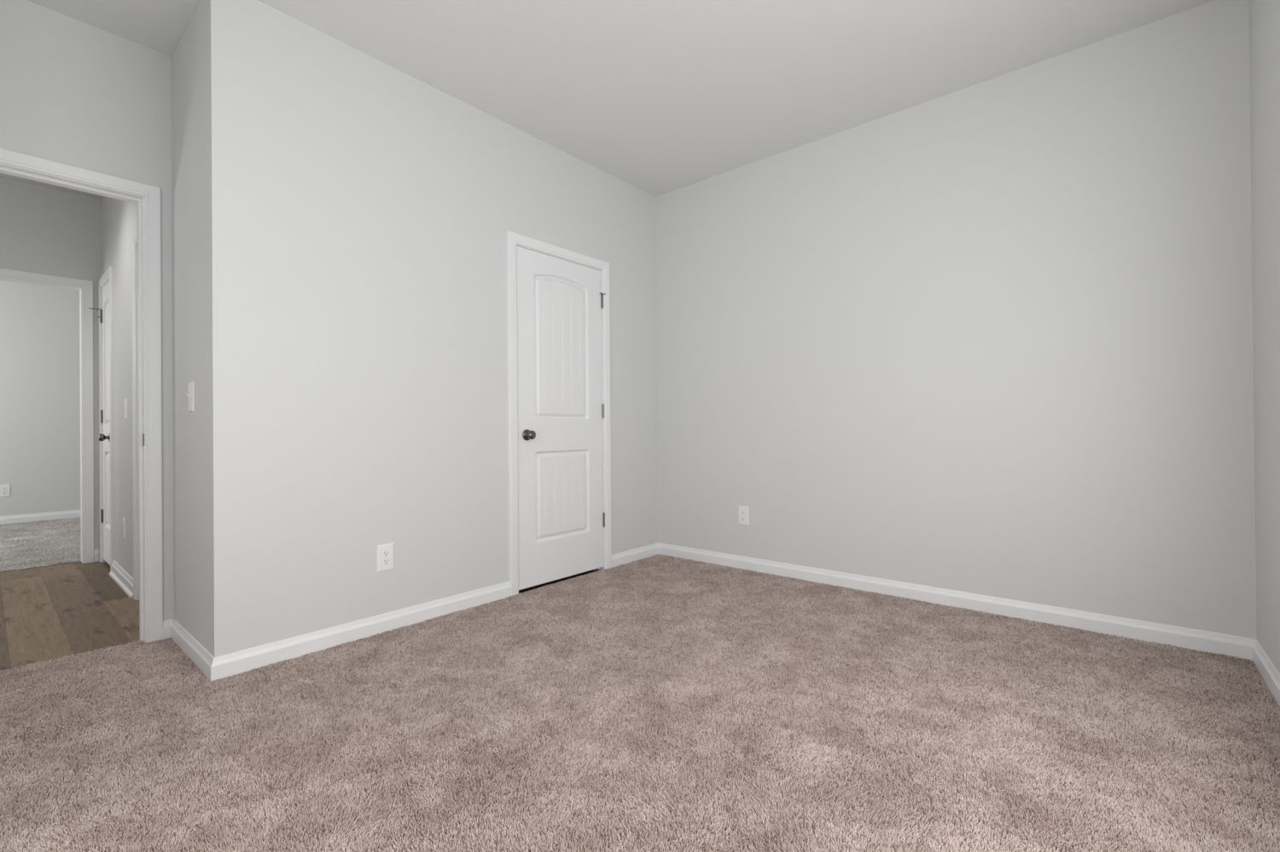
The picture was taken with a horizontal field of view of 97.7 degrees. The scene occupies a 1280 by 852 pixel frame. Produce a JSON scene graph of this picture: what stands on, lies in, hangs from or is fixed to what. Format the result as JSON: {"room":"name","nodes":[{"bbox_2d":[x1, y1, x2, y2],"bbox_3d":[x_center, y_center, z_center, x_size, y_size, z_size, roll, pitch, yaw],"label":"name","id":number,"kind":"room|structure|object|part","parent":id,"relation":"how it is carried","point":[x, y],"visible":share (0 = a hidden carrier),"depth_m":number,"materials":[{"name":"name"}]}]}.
{"room":"empty bedroom","nodes":[
{"label":"empty bedroom","id":0,"kind":"room"},
{"bbox_2d":[0,280,80,516],"bbox_3d":[-6.387,-0.307,6.498,0.118,2.793,5.100,-1,0,40],"label":"wall","id":1,"kind":"structure","parent":0,"point":[40,363],"depth_m":6.15,"materials":[{"name":"white paint"}]},
{"bbox_2d":[0,484,10,497],"bbox_3d":[-6.758,0.688,5.952,0.008,0.127,0.080,-1,0,40],"label":"electrical outlet","id":2,"kind":"object","parent":1,"relation":"attached to","point":[4,489],"visible":1,"depth_m":5.95,"materials":[{"name":"white plastic"}]},
{"bbox_2d":[0,510,80,524],"bbox_3d":[-6.326,1.003,6.450,0.014,0.094,4.100,-1,0,40],"label":"baseboard","id":3,"kind":"structure","parent":1,"relation":"attached to","point":[73,514],"depth_m":6.14,"materials":[{"name":"white paint"}]},
{"bbox_2d":[0,177,100,550],"bbox_3d":[-4.003,-0.334,4.470,0.118,2.793,5.100,-1,0,40],"label":"wall","id":4,"kind":"structure","parent":0,"point":[45,230],"depth_m":4.09,"materials":[{"name":"white paint"}]},
{"bbox_2d":[0,266,113,571],"bbox_3d":[-4.198,-0.038,3.774,0.718,2.124,1.100,-1,0,40],"label":"door frame","id":5,"kind":"structure","parent":4,"relation":"attached to","point":[84,287],"depth_m":4.19,"materials":[{"name":"white paint"}]},
{"bbox_2d":[94,549,98,562],"bbox_3d":[-4.106,0.979,4.229,0.014,0.094,0.024,-1,0,40],"label":"baseboard","id":6,"kind":"structure","parent":4,"relation":"attached to","point":[96,551],"depth_m":4.22,"materials":[{"name":"white paint"}]},
{"bbox_2d":[0,0,174,621],"bbox_3d":[-2.597,-0.353,2.283,0.118,2.793,1.289,-1,0,40],"label":"wall","id":7,"kind":"structure","parent":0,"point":[73,92],"depth_m":2.46,"materials":[{"name":"white paint"}]},
{"bbox_2d":[0,147,162,643],"bbox_3d":[-2.583,-0.053,2.295,0.151,2.115,0.934,-1,0,40],"label":"door frame","id":8,"kind":"structure","parent":7,"relation":"attached to","point":[147,197],"depth_m":2.58,"materials":[{"name":"white paint"}]},
{"bbox_2d":[137,325,139,532],"bbox_3d":[-2.651,-0.034,3.049,0.670,2.030,0.035,-1,0,40],"label":"door","id":9,"kind":"structure","parent":8,"relation":"attached to","point":[137,326],"depth_m":3.25,"materials":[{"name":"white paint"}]},
{"bbox_3d":[-2.286,0.063,2.576,0.028,0.057,0.002,-1,0,40],"label":"strike plate","id":10,"kind":"part","parent":8,"relation":"part of","materials":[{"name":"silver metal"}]},
{"bbox_2d":[162,618,173,640],"bbox_3d":[-2.209,0.956,2.620,0.014,0.094,0.043,-1,0,40],"label":"baseboard","id":11,"kind":"structure","parent":7,"relation":"attached to","point":[166,624],"depth_m":2.61,"materials":[{"name":"white paint"}]},
{"bbox_2d":[99,0,214,657],"bbox_3d":[-2.848,-0.348,3.268,3.200,2.793,0.122,-1,0,40],"label":"wall","id":12,"kind":"structure","parent":0,"point":[191,58],"depth_m":2.46,"materials":[{"name":"white paint"}]},
{"bbox_2d":[89,280,110,565],"bbox_3d":[-3.882,-0.020,4.050,0.463,2.030,0.105,-1,0,40],"label":"door","id":13,"kind":"structure","parent":12,"relation":"in","point":[104,313],"depth_m":4.11,"materials":[{"name":"white paint"}]},
{"bbox_2d":[109,560,133,599],"bbox_3d":[-3.307,0.970,3.569,0.856,0.094,0.027,-1,0,40],"label":"baseboard","id":14,"kind":"structure","parent":12,"relation":"attached to","point":[122,578],"depth_m":3.54,"materials":[{"name":"white paint"}]},
{"bbox_2d":[122,517,126,539],"bbox_3d":[-3.287,0.651,3.564,0.080,0.127,0.008,-1,0,40],"label":"electrical outlet","id":15,"kind":"object","parent":12,"relation":"attached to","point":[124,519],"visible":1,"depth_m":3.55,"materials":[{"name":"white plastic"}]},
{"bbox_2d":[122,398,127,418],"bbox_3d":[-3.232,-0.109,3.507,0.080,0.127,0.019,-1,0,40],"label":"light switch","id":16,"kind":"object","parent":12,"relation":"attached to","point":[125,399],"visible":1,"depth_m":3.50,"materials":[{"name":"white plastic"}]},
{"bbox_3d":[-3.227,-0.109,3.513,0.080,0.127,0.005,-1,0,40],"label":"plate","id":17,"kind":"part","parent":16,"relation":"part of","materials":[{"name":"white plastic"}]},
{"bbox_2d":[131,230,139,600],"bbox_3d":[-2.630,-0.054,3.075,0.801,2.124,0.134,-1,0,40],"label":"door frame","id":18,"kind":"structure","parent":12,"relation":"attached to","point":[134,239],"depth_m":3.26,"materials":[{"name":"white paint"}]},
{"bbox_2d":[186,381,194,412],"bbox_3d":[-1.932,-0.126,2.397,0.080,0.127,0.019,-1,0,40],"label":"light switch","id":19,"kind":"object","parent":12,"relation":"attached to","point":[191,398],"visible":1,"depth_m":2.38,"materials":[{"name":"white plastic"}]},
{"bbox_2d":[170,618,214,680],"bbox_3d":[-1.928,0.953,2.401,0.726,0.094,0.014,-1,0,40],"label":"baseboard","id":20,"kind":"structure","parent":12,"relation":"attached to","point":[189,646],"depth_m":2.36,"materials":[{"name":"white paint"}]},
{"bbox_2d":[210,0,658,657],"bbox_3d":[-0.813,-0.364,3.281,0.118,2.793,2.779,-1,0,40],"label":"wall","id":21,"kind":"structure","parent":0,"point":[363,211],"depth_m":2.65,"materials":[{"name":"white paint"}]},
{"bbox_2d":[377,543,394,572],"bbox_3d":[-1.222,0.632,2.691,0.008,0.127,0.080,-1,0,40],"label":"electrical outlet","id":22,"kind":"object","parent":21,"relation":"attached to","point":[385,552],"visible":1,"depth_m":2.69,"materials":[{"name":"white plastic"}]},
{"bbox_2d":[382,558,389,564],"bbox_3d":[-1.220,0.652,2.689,0.002,0.028,0.034,-1,0,40],"label":"receptacle","id":23,"kind":"object","parent":22,"relation":"attached to","point":[385,561],"depth_m":2.69,"materials":[{"name":"grey plastic"}]},
{"bbox_2d":[382,550,389,557],"bbox_3d":[-1.220,0.613,2.689,0.002,0.028,0.034,-1,0,40],"label":"receptacle","id":24,"kind":"object","parent":22,"relation":"attached to","point":[385,553],"depth_m":2.69,"materials":[{"name":"grey plastic"}]},
{"bbox_2d":[210,542,658,682],"bbox_3d":[-0.757,0.946,3.228,0.014,0.094,2.793,-1,0,40],"label":"baseboard","id":25,"kind":"structure","parent":21,"relation":"attached to","point":[235,663],"depth_m":2.59,"materials":[{"name":"white paint"}]},
{"bbox_2d":[506,230,611,597],"bbox_3d":[-0.528,-0.070,3.600,0.134,2.126,0.848,-1,0,40],"label":"door frame","id":26,"kind":"structure","parent":21,"relation":"attached to","point":[514,240],"depth_m":3.30,"materials":[{"name":"white paint"}]},
{"bbox_2d":[516,245,605,590],"bbox_3d":[-0.471,-0.050,3.568,0.097,2.030,0.738,-1,0,40],"label":"door","id":27,"kind":"structure","parent":21,"relation":"in","point":[560,302],"depth_m":3.54,"materials":[{"name":"white paint"}]},
{"bbox_2d":[0,0,1215,198],"bbox_3d":[-2.757,-1.795,3.406,9.678,0.100,5.336,-1,0,40],"label":"ceiling","id":28,"kind":"structure","parent":0,"point":[660,97],"depth_m":2.66,"materials":[{"name":"white paint"}]},
{"bbox_2d":[0,517,1279,851],"bbox_3d":[-2.734,1.056,3.396,9.679,0.124,5.336,-1,0,40],"label":"floor","id":29,"kind":"structure","parent":0,"point":[657,703],"depth_m":1.79,"materials":[{"name":"beige carpet"}]},
{"bbox_2d":[655,0,1256,639],"bbox_3d":[-1.055,-0.354,5.388,9.678,2.793,0.118,-1,0,40],"label":"wall","id":30,"kind":"structure","parent":0,"point":[993,337],"depth_m":2.85,"materials":[{"name":"white paint"}]},
{"bbox_2d":[738,506,749,525],"bbox_3d":[0.704,0.611,3.813,0.080,0.127,0.008,-1,0,40],"label":"electrical outlet","id":31,"kind":"object","parent":30,"relation":"attached to","point":[743,514],"visible":1,"depth_m":3.81,"materials":[{"name":"white plastic"}]},
{"bbox_2d":[658,542,1256,661],"bbox_3d":[1.323,0.930,3.283,3.112,0.094,0.014,-1,0,40],"label":"baseboard","id":32,"kind":"structure","parent":30,"relation":"attached to","point":[1218,643],"depth_m":2.84,"materials":[{"name":"white paint"}]},
{"bbox_2d":[1249,0,1279,674],"bbox_3d":[1.230,-0.390,0.697,0.118,2.793,4.068,-1,0,40],"label":"wall","id":33,"kind":"structure","parent":0,"point":[1264,14],"depth_m":2.09,"materials":[{"name":"white paint"}]},
{"bbox_2d":[1252,639,1279,707],"bbox_3d":[1.228,0.921,0.780,0.014,0.094,3.950,-1,0,40],"label":"baseboard","id":34,"kind":"structure","parent":33,"relation":"attached to","point":[1271,676],"depth_m":2.07,"materials":[{"name":"white paint"}]}
]}

